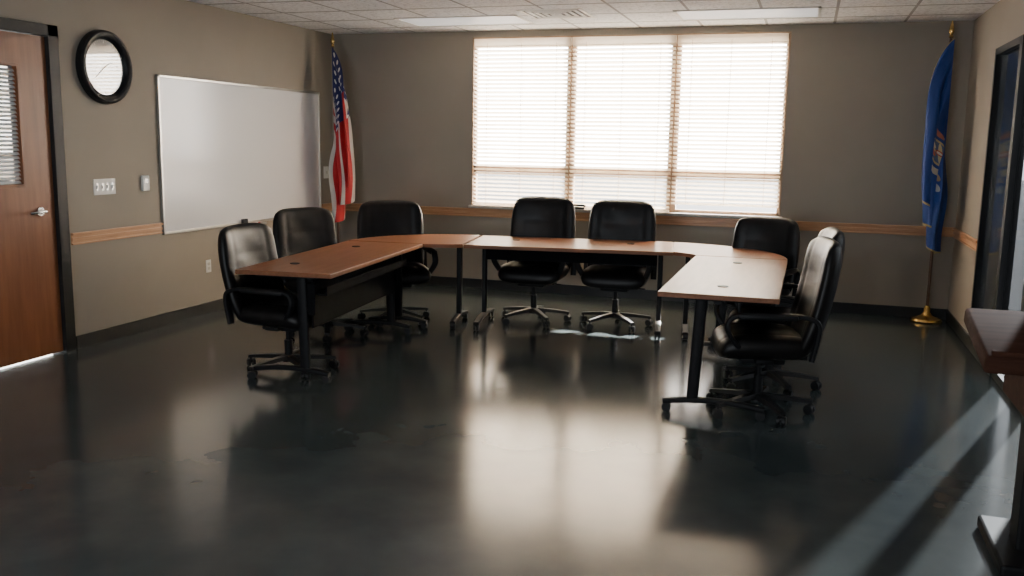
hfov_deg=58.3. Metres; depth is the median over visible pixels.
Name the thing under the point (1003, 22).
wall
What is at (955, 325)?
baseboard
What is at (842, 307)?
baseboard
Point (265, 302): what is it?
office chair
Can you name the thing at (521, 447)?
floor
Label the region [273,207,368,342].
office chair
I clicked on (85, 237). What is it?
trim
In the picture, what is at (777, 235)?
office chair
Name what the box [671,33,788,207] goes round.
window blind
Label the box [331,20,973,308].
wall
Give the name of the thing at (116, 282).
wall
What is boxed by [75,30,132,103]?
wall clock
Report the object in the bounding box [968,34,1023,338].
door frame
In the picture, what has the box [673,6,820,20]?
recessed light
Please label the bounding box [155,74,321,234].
whiteboard
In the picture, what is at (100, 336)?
baseboard
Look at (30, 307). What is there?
door
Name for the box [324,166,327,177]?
light switch
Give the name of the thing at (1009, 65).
door
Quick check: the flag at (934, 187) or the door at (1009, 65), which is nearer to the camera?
the door at (1009, 65)
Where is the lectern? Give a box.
[964,308,1023,575]
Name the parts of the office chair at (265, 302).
backrest, armrest, seat, armrest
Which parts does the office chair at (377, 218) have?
backrest, seat, armrest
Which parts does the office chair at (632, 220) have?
armrest, seat, backrest, armrest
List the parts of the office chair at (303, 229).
seat, backrest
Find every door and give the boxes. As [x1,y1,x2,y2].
[0,31,62,367]
[978,47,1019,308]
[991,74,1023,414]
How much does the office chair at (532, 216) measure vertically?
1.100 m
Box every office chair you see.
[218,223,339,379]
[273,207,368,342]
[357,200,437,326]
[491,196,575,327]
[574,200,657,332]
[706,236,841,426]
[723,227,844,395]
[727,216,799,307]
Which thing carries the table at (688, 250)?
on the floor
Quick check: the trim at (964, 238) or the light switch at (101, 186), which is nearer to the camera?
the light switch at (101, 186)
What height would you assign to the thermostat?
0.124 m
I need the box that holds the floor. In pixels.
[0,284,1021,575]
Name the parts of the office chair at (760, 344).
armrest, seat, armrest, backrest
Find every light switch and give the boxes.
[93,178,115,194]
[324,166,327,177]
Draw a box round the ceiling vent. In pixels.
[516,8,594,18]
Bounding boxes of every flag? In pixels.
[329,33,354,242]
[910,20,954,323]
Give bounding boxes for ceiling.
[188,0,999,33]
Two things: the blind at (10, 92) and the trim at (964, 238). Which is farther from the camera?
the trim at (964, 238)
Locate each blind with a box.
[0,68,20,183]
[473,37,571,205]
[569,35,676,211]
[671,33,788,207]
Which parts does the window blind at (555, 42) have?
rail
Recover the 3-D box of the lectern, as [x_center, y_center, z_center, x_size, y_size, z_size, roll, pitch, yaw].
[2.093,0.604,3.537,0.640,0.947,0.557,4,9,17]
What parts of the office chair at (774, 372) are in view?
seat, armrest, armrest, backrest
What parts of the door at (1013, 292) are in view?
glass pane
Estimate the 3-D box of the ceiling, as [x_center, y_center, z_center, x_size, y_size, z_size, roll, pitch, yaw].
[-0.648,-1.869,4.047,6.640,0.100,11.160,4,9,17]
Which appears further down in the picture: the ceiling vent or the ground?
the ground
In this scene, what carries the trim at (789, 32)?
attached to the wall at (857, 98)
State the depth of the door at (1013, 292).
6.16 m
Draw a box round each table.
[235,241,422,383]
[349,234,480,328]
[464,235,672,339]
[657,255,787,420]
[673,242,787,340]
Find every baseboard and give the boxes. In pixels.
[76,285,289,348]
[425,276,945,319]
[945,309,991,375]
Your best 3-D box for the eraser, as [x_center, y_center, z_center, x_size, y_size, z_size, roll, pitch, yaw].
[-2.556,-0.629,8.770,0.026,0.065,0.080,4,9,17]
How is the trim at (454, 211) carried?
attached to the wall at (857, 98)
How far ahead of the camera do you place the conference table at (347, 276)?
6.43 m
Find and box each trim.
[0,17,76,351]
[71,203,331,244]
[346,203,954,236]
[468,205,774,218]
[471,31,791,216]
[952,228,976,251]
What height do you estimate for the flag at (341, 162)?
2.720 m
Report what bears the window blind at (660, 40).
attached to the window at (672, 207)
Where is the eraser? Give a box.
[241,219,247,223]
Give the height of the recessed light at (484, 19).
0.010 m
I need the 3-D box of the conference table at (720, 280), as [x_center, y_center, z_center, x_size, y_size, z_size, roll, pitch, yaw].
[1.467,0.267,6.228,0.690,0.745,1.900,4,9,17]
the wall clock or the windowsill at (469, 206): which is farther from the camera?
the windowsill at (469, 206)
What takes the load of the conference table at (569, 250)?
on the floor
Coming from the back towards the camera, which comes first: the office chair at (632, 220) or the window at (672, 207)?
the window at (672, 207)
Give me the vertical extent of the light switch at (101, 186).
0.119 m
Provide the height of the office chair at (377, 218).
1.045 m
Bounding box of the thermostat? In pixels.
[141,175,149,190]
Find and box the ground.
[477,171,777,212]
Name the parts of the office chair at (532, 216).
armrest, seat, backrest, armrest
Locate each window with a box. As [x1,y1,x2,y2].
[474,34,789,215]
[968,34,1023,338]
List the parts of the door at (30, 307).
glass pane, lite frame, handle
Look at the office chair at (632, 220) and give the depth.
8.18 m
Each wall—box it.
[0,0,332,335]
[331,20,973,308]
[948,0,1023,332]
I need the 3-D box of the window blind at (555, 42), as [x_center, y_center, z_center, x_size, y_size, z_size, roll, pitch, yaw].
[0.096,-1.736,9.676,1.048,1.744,0.060,4,9,17]
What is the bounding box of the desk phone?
[574,204,585,208]
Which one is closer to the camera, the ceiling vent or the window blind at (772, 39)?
the ceiling vent
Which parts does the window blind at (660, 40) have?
ladder cord, rail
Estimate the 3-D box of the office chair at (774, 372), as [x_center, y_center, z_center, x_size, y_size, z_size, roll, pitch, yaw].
[1.783,0.134,6.039,0.696,1.078,0.631,2,9,10]
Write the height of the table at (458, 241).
0.740 m
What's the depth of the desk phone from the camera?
9.56 m
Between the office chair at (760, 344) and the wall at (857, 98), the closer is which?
the office chair at (760, 344)
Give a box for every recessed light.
[394,15,533,26]
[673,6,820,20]
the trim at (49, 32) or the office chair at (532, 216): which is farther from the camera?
the office chair at (532, 216)
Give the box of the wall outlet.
[206,259,210,272]
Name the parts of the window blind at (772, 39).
rail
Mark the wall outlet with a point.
(208, 262)

